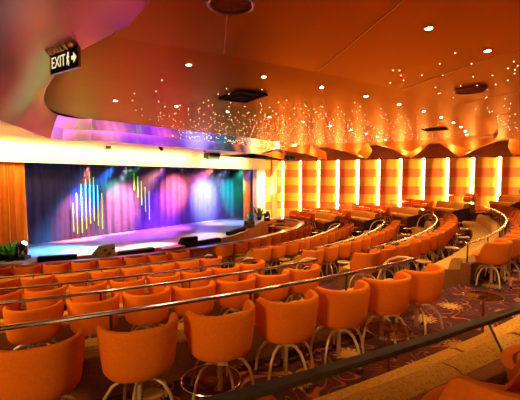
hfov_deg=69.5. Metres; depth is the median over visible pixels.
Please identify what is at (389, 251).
tub chair
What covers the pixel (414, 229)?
seat cushion
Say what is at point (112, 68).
ceiling
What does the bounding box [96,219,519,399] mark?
floor
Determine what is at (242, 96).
ceiling hatch
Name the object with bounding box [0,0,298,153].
ceiling
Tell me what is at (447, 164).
light strip
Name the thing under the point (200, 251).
barrier
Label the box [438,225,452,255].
tub chair
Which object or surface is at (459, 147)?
ceiling
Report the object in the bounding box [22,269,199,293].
trim
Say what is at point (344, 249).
tub chair
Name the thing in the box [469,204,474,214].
trim
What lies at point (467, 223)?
seat cushion
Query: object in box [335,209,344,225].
tub chair
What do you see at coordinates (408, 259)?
handrail
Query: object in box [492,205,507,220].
tub chair
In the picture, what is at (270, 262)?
trim
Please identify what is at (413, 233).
seat cushion
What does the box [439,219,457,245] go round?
tub chair
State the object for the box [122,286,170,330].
tub chair
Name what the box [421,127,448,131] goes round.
ceiling hatch
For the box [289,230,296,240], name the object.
tub chair
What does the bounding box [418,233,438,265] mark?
tub chair
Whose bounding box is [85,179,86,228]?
tube
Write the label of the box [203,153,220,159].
speaker
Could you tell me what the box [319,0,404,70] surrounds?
trim
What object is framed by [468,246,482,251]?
cushion
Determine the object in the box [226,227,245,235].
footlight
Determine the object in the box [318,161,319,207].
light strip
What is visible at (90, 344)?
sofa
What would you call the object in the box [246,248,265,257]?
cushion
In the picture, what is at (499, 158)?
light strip
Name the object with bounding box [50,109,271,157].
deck
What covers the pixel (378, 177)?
light strip
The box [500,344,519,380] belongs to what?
tub chair
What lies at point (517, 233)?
tub chair
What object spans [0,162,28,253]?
curtain
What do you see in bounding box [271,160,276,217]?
trim
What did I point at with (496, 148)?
wall
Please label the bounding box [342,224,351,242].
tub chair
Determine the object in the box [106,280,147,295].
sofa
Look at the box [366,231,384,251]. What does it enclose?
tub chair
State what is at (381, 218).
trim
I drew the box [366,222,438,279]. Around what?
trim
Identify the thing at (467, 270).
trim
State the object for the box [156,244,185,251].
wooden step
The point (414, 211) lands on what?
cushion
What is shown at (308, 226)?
tub chair
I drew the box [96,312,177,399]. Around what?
tub chair
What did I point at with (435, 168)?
wall panel
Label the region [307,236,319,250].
tub chair
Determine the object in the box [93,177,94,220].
tube
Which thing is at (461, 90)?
grille
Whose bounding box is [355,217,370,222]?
seat cushion
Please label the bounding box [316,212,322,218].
cushion
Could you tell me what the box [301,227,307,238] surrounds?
tub chair
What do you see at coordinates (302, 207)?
tub chair
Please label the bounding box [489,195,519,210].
sofa
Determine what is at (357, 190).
light strip
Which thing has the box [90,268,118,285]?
tub chair
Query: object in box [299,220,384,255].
handrail
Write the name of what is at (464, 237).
side table
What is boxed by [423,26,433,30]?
recessed light
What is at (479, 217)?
cushion
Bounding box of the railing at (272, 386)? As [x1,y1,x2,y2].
[197,304,519,399]
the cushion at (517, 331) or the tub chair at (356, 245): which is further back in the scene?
the tub chair at (356, 245)
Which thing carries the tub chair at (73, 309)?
on the floor at (454, 308)
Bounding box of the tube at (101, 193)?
[101,193,102,228]
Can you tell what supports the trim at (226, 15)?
attached to the ceiling at (300, 34)
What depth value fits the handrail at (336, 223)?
13.31 m
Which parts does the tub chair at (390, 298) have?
leg, leg, leg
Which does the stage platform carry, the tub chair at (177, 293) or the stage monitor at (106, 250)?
the stage monitor at (106, 250)
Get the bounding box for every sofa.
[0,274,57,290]
[0,311,67,325]
[21,289,69,305]
[22,330,139,351]
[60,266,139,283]
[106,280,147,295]
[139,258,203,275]
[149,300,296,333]
[234,245,280,265]
[275,221,298,231]
[278,255,300,274]
[286,211,315,225]
[297,278,392,300]
[306,212,328,227]
[318,214,339,230]
[319,226,337,233]
[338,265,362,286]
[340,210,366,225]
[355,212,379,229]
[361,224,381,235]
[380,205,406,221]
[393,207,423,225]
[409,226,433,238]
[411,221,432,232]
[421,246,482,289]
[427,201,452,216]
[440,202,468,219]
[449,315,519,351]
[451,237,496,255]
[462,214,490,236]
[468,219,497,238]
[469,230,501,246]
[471,224,501,238]
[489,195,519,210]
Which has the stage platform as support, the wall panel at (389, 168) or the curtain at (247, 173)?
the curtain at (247, 173)
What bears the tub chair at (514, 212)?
on the floor at (454, 308)
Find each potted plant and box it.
[0,241,17,261]
[0,242,6,260]
[8,240,31,254]
[247,213,254,220]
[251,206,263,219]
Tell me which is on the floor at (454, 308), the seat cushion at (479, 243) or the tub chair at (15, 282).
the tub chair at (15, 282)
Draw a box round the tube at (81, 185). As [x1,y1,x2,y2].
[81,185,82,232]
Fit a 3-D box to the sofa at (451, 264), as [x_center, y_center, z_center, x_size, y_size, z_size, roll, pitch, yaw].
[4.132,1.445,7.953,0.806,0.778,1.762,3,5,44]
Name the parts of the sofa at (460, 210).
panel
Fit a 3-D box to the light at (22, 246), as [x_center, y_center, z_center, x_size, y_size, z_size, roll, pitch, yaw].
[-7.044,1.486,11.090,0.349,0.552,0.346,0,3,0]
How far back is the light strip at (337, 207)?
22.38 m
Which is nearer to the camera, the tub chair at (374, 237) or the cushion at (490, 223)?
the tub chair at (374, 237)
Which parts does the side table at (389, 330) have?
leg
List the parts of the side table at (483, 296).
leg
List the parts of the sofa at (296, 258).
panel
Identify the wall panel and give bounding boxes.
[284,161,299,217]
[301,161,317,207]
[319,160,336,208]
[338,160,356,209]
[359,159,377,205]
[379,159,399,206]
[401,159,422,208]
[424,158,446,210]
[448,158,471,202]
[474,157,497,209]
[501,157,519,194]
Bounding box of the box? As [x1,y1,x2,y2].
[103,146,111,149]
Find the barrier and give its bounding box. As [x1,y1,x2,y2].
[0,218,304,275]
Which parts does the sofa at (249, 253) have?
panel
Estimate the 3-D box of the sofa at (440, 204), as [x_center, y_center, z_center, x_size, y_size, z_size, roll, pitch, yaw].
[9.363,0.453,19.390,0.759,0.778,1.392,-1,3,-14]
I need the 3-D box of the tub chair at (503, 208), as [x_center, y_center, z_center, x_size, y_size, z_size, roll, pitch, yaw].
[9.416,0.675,14.415,0.616,0.843,0.616,2,4,25]
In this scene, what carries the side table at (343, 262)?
on the floor at (454, 308)
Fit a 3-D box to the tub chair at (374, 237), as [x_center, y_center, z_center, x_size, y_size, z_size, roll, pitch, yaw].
[3.483,1.519,11.981,0.616,0.843,0.619,-3,5,-44]
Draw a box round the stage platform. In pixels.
[0,217,276,264]
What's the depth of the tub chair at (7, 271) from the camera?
9.12 m
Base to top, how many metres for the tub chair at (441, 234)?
0.843 m
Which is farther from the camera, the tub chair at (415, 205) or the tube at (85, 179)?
the tub chair at (415, 205)
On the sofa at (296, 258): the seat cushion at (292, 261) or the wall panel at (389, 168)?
the seat cushion at (292, 261)
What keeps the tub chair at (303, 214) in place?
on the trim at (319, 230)
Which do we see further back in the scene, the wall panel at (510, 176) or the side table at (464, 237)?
the wall panel at (510, 176)
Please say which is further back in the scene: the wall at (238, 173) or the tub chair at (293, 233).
the wall at (238, 173)
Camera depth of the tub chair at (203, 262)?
9.50 m
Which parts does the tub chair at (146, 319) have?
leg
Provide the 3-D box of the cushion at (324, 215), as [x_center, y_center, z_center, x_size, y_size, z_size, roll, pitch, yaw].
[3.657,0.962,20.369,0.244,0.469,0.708,-2,4,-25]
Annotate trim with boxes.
[0,140,256,169]
[0,281,319,349]
[20,280,239,310]
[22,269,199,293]
[224,15,227,52]
[249,239,340,270]
[253,159,264,219]
[268,222,324,235]
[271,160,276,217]
[277,219,371,235]
[280,155,519,160]
[298,228,384,273]
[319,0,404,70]
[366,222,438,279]
[380,216,383,227]
[385,221,423,232]
[402,47,519,89]
[408,359,508,399]
[423,210,428,221]
[423,216,469,226]
[460,215,509,284]
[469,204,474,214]
[469,210,501,219]
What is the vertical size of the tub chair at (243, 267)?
0.843 m
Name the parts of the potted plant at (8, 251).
pot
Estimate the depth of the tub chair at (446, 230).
10.62 m
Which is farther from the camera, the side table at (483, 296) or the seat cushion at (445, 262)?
the seat cushion at (445, 262)
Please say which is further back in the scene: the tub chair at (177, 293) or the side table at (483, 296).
the tub chair at (177, 293)
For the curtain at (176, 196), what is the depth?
16.36 m
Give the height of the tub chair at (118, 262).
0.843 m
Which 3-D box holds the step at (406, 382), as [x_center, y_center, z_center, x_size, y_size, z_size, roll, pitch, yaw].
[1.057,1.402,2.552,1.735,0.778,0.684,-2,4,-30]
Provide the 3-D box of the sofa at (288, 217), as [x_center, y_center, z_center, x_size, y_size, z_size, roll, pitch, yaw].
[2.428,1.041,21.658,1.973,0.778,0.536,3,4,42]
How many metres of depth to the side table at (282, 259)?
10.97 m
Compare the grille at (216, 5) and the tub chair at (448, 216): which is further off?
the tub chair at (448, 216)
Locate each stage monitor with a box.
[92,243,115,256]
[178,236,197,246]
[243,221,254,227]
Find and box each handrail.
[0,254,212,278]
[0,256,415,330]
[0,257,254,290]
[0,257,317,304]
[250,223,340,250]
[296,209,341,214]
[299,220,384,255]
[319,204,382,216]
[367,214,437,249]
[389,200,427,210]
[445,195,473,204]
[464,207,507,262]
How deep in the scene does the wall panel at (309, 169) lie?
23.15 m
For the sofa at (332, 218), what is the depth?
19.16 m
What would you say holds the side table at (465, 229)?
on the floor at (454, 308)
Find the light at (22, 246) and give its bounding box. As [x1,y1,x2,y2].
[14,241,30,260]
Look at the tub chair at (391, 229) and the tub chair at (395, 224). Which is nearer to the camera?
the tub chair at (391, 229)
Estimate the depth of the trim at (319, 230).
21.80 m
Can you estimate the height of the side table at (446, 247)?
0.500 m
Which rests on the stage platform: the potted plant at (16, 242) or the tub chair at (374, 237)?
the potted plant at (16, 242)
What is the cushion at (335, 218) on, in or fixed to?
on the sofa at (332, 218)
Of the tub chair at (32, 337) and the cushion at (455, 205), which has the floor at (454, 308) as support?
the tub chair at (32, 337)
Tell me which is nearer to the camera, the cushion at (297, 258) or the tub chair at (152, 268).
the tub chair at (152, 268)
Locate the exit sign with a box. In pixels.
[50,47,80,74]
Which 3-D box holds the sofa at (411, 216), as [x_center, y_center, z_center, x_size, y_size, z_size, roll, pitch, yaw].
[7.475,0.822,18.913,0.926,0.778,1.648,0,3,0]
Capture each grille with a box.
[209,153,219,157]
[210,0,250,11]
[456,88,485,92]
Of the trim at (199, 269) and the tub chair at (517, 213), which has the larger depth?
the tub chair at (517, 213)
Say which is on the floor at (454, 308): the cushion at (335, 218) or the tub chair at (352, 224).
the tub chair at (352, 224)
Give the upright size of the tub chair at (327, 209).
0.843 m
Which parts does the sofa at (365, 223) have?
panel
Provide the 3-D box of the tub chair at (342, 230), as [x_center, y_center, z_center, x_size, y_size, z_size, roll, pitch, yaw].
[3.133,1.574,15.139,0.618,0.843,0.616,3,4,39]
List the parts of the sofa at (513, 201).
panel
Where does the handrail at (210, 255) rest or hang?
on the floor at (454, 308)
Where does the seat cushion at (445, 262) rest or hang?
on the sofa at (451, 264)
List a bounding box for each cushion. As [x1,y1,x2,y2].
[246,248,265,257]
[275,226,289,229]
[279,260,293,264]
[284,221,296,227]
[293,255,300,262]
[312,349,461,399]
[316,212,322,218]
[318,219,330,223]
[322,213,328,219]
[332,215,339,222]
[339,265,349,272]
[339,363,461,399]
[350,210,358,216]
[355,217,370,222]
[358,211,366,217]
[365,212,372,218]
[371,213,379,218]
[393,206,406,213]
[393,213,413,218]
[404,207,414,214]
[409,232,423,238]
[411,227,424,232]
[412,209,423,214]
[421,256,456,271]
[428,206,444,210]
[435,333,519,374]
[436,201,445,206]
[440,208,457,212]
[444,201,452,207]
[448,252,473,268]
[451,202,459,208]
[451,246,475,255]
[458,203,468,208]
[462,221,483,227]
[468,226,488,233]
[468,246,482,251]
[469,238,486,246]
[471,231,490,238]
[476,214,483,223]
[480,216,490,225]
[484,219,493,228]
[487,221,497,232]
[489,201,512,205]
[489,224,499,233]
[491,226,501,232]
[498,195,511,201]
[507,328,519,335]
[509,196,519,202]
[516,352,519,363]
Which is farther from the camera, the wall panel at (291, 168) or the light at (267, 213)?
the wall panel at (291, 168)
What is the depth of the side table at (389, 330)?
3.38 m
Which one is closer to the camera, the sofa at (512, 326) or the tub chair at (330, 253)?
the sofa at (512, 326)
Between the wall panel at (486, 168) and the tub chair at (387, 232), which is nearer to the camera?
the tub chair at (387, 232)
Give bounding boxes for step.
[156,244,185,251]
[312,333,519,399]
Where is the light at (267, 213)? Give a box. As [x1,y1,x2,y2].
[264,211,269,220]
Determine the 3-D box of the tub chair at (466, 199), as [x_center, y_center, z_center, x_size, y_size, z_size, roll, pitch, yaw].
[10.383,0.113,18.533,0.624,0.843,0.625,0,3,-8]
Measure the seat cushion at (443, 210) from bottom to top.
0.174 m
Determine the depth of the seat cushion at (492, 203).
18.13 m
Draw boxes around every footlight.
[37,254,76,261]
[118,246,153,255]
[198,237,220,245]
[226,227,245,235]
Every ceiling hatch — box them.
[219,90,267,102]
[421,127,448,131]
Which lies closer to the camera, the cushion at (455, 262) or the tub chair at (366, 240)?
the cushion at (455, 262)
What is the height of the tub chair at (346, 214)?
0.843 m
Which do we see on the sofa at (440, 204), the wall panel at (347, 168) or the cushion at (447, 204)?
the cushion at (447, 204)
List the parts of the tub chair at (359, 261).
leg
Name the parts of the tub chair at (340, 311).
leg, leg, post, leg, leg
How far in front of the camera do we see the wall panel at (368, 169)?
21.65 m
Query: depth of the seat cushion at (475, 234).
12.13 m
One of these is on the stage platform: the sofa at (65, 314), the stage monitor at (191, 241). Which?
the stage monitor at (191, 241)
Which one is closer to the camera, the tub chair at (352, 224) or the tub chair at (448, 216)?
the tub chair at (448, 216)
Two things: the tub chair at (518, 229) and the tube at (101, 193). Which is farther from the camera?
the tube at (101, 193)
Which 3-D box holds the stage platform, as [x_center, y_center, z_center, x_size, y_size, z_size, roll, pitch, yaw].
[-3.956,1.853,16.046,5.225,0.800,17.004,2,4,35]
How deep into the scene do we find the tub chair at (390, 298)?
4.06 m
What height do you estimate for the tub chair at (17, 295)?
0.843 m
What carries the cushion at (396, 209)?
on the sofa at (394, 209)
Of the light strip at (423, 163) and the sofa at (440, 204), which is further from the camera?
the light strip at (423, 163)
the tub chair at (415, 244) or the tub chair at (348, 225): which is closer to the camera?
the tub chair at (415, 244)
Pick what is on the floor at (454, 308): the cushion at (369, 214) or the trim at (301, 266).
the trim at (301, 266)
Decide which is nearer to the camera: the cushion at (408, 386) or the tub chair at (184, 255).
the cushion at (408, 386)
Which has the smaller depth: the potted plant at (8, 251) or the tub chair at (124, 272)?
the tub chair at (124, 272)
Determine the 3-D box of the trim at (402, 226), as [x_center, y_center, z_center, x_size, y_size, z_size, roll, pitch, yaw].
[6.579,1.367,19.888,2.167,0.420,4.389,-1,4,-20]
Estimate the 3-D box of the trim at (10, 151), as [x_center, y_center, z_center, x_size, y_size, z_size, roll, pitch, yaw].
[-5.395,-1.619,14.177,0.300,0.610,17.620,2,4,35]
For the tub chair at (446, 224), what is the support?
on the floor at (454, 308)
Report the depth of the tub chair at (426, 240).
9.08 m
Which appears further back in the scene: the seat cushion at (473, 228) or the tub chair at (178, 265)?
the seat cushion at (473, 228)
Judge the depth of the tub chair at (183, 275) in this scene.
7.16 m
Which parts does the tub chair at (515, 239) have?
leg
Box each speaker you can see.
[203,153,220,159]
[206,0,254,15]
[454,86,488,94]
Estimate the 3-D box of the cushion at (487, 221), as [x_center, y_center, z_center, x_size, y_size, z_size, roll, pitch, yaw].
[8.427,0.950,13.747,0.277,0.469,0.836,2,4,24]
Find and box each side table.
[181,364,240,396]
[279,258,289,261]
[337,260,349,265]
[365,321,412,372]
[415,259,431,267]
[444,246,458,254]
[458,236,469,246]
[460,228,470,242]
[464,291,504,333]
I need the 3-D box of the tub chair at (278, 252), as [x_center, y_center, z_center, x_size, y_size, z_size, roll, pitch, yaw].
[0.508,1.787,11.510,0.616,0.843,0.617,-3,4,-37]
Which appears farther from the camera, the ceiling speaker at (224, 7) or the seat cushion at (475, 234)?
the seat cushion at (475, 234)
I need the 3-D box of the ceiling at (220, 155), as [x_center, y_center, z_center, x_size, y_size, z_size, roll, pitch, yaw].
[-5.499,-2.089,16.299,2.350,0.060,21.000,2,4,35]
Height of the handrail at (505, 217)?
0.360 m
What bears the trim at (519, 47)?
attached to the ceiling at (300, 34)
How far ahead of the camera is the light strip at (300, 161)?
23.41 m
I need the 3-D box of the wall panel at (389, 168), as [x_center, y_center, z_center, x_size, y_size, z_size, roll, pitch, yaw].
[7.317,-0.178,21.212,1.062,4.250,0.105,1,3,11]
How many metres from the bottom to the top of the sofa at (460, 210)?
0.778 m
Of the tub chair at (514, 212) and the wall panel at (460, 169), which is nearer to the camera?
the tub chair at (514, 212)
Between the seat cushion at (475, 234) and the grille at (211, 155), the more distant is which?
the grille at (211, 155)
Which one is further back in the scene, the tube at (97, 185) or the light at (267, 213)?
the light at (267, 213)
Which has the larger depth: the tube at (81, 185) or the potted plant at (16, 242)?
the tube at (81, 185)
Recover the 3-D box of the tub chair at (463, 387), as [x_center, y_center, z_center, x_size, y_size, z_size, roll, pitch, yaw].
[0.956,1.016,1.438,0.616,0.843,0.617,-2,4,-34]
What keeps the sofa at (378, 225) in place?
on the floor at (454, 308)
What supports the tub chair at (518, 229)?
on the floor at (454, 308)
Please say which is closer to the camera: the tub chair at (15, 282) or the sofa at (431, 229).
the tub chair at (15, 282)
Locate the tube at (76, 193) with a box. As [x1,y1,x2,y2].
[76,193,77,233]
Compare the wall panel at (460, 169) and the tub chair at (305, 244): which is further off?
the wall panel at (460, 169)
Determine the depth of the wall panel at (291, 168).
23.65 m
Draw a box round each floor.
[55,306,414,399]
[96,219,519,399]
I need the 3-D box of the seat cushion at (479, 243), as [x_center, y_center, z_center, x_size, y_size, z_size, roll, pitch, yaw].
[6.205,1.280,10.649,0.536,0.174,1.665,2,4,35]
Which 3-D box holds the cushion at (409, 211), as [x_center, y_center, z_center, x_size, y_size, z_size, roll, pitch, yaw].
[7.732,0.646,19.270,0.274,0.469,0.834,-1,3,-10]
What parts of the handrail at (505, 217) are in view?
rail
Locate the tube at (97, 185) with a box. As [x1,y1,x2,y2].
[97,185,98,225]
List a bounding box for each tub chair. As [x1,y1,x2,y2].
[0,266,11,278]
[0,277,20,294]
[0,289,21,318]
[0,327,85,399]
[3,300,63,349]
[13,264,40,277]
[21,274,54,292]
[24,285,65,309]
[43,262,69,274]
[57,271,87,289]
[66,293,119,338]
[69,280,106,302]
[71,260,96,272]
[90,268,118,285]
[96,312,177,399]
[98,257,121,269]
[109,276,144,302]
[121,265,147,281]
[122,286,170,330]
[123,255,145,267]
[146,272,179,295]
[147,252,168,262]
[149,262,174,276]
[169,250,189,260]
[171,280,215,322]
[175,259,199,272]
[180,268,211,287]
[184,300,254,399]
[199,255,221,271]
[211,264,239,281]
[215,243,233,267]
[215,274,255,315]
[230,241,247,266]
[239,260,264,280]
[246,238,260,254]
[251,246,271,274]
[253,269,289,301]
[254,289,318,393]
[259,236,271,246]
[267,243,285,273]
[271,234,280,244]
[281,232,289,242]
[281,241,298,262]
[286,263,319,301]
[289,210,299,219]
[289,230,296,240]
[293,238,309,259]
[296,228,302,239]
[298,211,308,224]
[300,247,323,280]
[301,207,310,211]
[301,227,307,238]
[303,225,311,236]
[305,213,315,229]
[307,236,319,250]
[308,279,369,373]
[314,208,323,212]
[318,234,327,245]
[320,244,338,278]
[325,208,335,213]
[326,232,334,246]
[328,241,350,273]
[330,230,340,242]
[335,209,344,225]
[338,228,345,242]
[340,210,351,224]
[341,226,348,242]
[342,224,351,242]
[345,238,361,265]
[347,223,353,240]
[348,249,379,287]
[352,204,362,210]
[352,236,370,255]
[356,271,411,358]
[363,205,373,211]
[365,233,378,252]
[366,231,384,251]
[369,245,395,279]
[372,205,381,215]
[376,227,393,248]
[377,229,389,248]
[379,206,390,223]
[382,242,409,279]
[386,223,398,244]
[388,225,396,244]
[393,238,421,273]
[394,263,444,334]
[403,199,414,207]
[405,235,430,269]
[413,200,423,209]
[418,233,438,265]
[421,200,433,213]
[421,369,519,399]
[423,230,444,262]
[427,228,449,258]
[437,221,456,248]
[438,213,453,222]
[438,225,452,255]
[439,215,455,236]
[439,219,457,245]
[440,216,456,239]
[440,218,457,241]
[442,223,455,251]
[463,194,476,210]
[473,238,512,291]
[483,234,519,283]
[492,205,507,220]
[496,206,513,224]
[500,207,517,228]
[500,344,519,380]
[503,209,519,223]
[503,231,519,275]
[505,228,519,265]
[507,210,519,227]
[508,212,519,229]
[509,214,519,225]
[510,217,519,226]
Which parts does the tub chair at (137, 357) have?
leg, leg, leg, post, leg, leg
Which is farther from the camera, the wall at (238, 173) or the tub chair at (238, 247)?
the wall at (238, 173)
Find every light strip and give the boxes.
[282,161,283,218]
[299,161,300,210]
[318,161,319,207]
[336,160,338,208]
[356,160,358,203]
[377,159,379,204]
[399,159,401,206]
[421,159,424,209]
[445,158,448,200]
[470,158,474,202]
[497,157,500,200]
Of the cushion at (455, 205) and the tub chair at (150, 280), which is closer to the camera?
the tub chair at (150, 280)
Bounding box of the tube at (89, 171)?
[89,171,90,223]
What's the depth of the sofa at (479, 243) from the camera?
10.46 m
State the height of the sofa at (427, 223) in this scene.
0.778 m
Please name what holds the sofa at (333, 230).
on the floor at (454, 308)
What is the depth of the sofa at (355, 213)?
20.33 m
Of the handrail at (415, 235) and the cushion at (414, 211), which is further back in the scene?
the cushion at (414, 211)
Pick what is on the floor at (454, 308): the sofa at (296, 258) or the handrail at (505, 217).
the sofa at (296, 258)
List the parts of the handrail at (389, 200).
rail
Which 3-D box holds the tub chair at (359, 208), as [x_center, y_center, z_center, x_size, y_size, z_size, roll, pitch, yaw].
[5.527,0.654,21.249,0.616,0.843,0.620,3,4,41]
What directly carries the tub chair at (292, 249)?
on the floor at (454, 308)
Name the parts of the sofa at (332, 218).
panel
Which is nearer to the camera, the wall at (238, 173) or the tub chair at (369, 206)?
the tub chair at (369, 206)
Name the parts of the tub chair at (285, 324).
leg, leg, post, leg, leg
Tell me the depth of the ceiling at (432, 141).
18.44 m
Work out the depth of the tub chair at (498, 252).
6.46 m
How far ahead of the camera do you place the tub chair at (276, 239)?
14.12 m
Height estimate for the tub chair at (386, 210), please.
0.843 m
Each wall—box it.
[234,169,252,217]
[265,160,282,218]
[272,141,519,203]
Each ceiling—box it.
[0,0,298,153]
[0,121,519,160]
[44,35,497,144]
[111,0,519,138]
[220,155,279,160]
[312,135,509,147]
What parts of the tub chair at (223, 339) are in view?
leg, leg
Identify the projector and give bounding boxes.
[284,155,295,160]
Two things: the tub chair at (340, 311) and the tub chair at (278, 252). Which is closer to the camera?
the tub chair at (340, 311)
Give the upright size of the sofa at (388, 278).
0.778 m
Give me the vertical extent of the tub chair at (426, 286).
0.843 m
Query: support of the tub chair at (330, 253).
on the floor at (454, 308)
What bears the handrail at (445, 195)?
on the trim at (471, 207)
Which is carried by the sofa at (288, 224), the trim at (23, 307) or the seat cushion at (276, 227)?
the seat cushion at (276, 227)
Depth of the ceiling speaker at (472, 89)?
5.65 m
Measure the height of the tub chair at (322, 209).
0.843 m
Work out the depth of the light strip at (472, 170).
19.39 m
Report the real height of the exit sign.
0.351 m
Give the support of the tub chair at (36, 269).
on the floor at (454, 308)
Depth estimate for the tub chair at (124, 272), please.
8.46 m
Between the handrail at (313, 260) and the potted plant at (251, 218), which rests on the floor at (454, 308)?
the handrail at (313, 260)
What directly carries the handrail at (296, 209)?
on the trim
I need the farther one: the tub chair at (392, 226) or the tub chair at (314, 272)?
the tub chair at (392, 226)
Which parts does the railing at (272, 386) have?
post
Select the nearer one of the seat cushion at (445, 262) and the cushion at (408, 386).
the cushion at (408, 386)
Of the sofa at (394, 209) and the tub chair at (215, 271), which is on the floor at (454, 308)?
the tub chair at (215, 271)
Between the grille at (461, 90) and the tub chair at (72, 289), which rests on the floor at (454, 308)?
the tub chair at (72, 289)
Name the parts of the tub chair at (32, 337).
leg, leg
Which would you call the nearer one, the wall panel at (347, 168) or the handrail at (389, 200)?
the handrail at (389, 200)
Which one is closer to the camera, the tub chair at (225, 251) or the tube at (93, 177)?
the tub chair at (225, 251)
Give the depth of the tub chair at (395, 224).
14.57 m
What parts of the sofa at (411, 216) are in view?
panel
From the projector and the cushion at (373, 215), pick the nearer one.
the cushion at (373, 215)
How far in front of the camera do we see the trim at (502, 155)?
20.48 m
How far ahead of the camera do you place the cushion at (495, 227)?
11.56 m
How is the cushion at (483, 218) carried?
on the sofa at (480, 220)
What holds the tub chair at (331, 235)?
on the floor at (454, 308)
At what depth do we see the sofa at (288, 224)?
20.82 m
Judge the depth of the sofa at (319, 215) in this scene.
20.59 m
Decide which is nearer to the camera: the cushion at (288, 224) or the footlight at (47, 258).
the footlight at (47, 258)
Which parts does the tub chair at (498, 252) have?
leg, leg, post, leg, leg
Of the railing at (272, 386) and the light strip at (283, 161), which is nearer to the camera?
the railing at (272, 386)
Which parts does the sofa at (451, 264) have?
panel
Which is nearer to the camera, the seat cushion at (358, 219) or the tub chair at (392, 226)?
the tub chair at (392, 226)
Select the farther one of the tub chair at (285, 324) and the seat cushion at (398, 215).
the seat cushion at (398, 215)
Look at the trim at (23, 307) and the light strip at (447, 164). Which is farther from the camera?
the light strip at (447, 164)
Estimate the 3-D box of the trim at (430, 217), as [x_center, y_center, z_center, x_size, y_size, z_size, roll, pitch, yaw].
[8.706,1.078,18.999,2.411,0.420,2.858,0,3,0]
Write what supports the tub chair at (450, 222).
on the floor at (454, 308)
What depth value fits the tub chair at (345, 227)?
15.49 m
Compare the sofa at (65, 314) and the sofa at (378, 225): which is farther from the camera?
the sofa at (378, 225)
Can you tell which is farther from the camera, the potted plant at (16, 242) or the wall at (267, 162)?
the wall at (267, 162)
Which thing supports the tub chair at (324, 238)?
on the floor at (454, 308)
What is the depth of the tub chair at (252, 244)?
13.11 m
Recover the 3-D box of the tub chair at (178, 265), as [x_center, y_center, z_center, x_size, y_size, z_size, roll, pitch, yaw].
[-1.818,1.910,9.411,0.616,0.843,0.619,-1,4,-18]
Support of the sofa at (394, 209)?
on the trim at (402, 226)
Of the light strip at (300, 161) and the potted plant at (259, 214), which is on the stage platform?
the potted plant at (259, 214)
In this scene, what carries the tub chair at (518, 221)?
on the floor at (454, 308)
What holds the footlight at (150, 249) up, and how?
on the stage platform
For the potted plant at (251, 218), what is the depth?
20.27 m
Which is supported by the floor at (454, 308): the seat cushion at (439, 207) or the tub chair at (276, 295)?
the tub chair at (276, 295)
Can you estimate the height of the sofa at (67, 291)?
0.778 m
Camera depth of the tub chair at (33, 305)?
5.98 m
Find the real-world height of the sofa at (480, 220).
0.778 m
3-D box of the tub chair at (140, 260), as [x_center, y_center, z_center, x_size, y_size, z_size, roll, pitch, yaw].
[-3.505,1.984,10.544,0.616,0.843,0.618,-1,4,-18]
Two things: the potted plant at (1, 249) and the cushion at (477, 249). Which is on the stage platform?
the potted plant at (1, 249)
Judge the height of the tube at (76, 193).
1.599 m
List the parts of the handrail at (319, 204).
rail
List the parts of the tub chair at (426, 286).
leg, post, leg, leg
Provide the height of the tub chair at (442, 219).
0.843 m
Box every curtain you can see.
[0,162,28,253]
[24,163,233,244]
[243,169,251,219]
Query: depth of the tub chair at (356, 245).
10.71 m
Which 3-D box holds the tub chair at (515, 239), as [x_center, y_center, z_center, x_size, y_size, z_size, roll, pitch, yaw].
[4.627,1.102,7.138,0.617,0.843,0.616,3,5,43]
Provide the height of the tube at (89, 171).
2.102 m
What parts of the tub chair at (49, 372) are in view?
leg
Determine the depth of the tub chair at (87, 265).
9.67 m
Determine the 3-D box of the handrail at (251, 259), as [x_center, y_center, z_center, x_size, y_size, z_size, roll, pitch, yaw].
[-3.743,1.965,7.184,8.022,0.975,0.908,-2,4,-28]
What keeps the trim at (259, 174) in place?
attached to the wall at (267, 162)

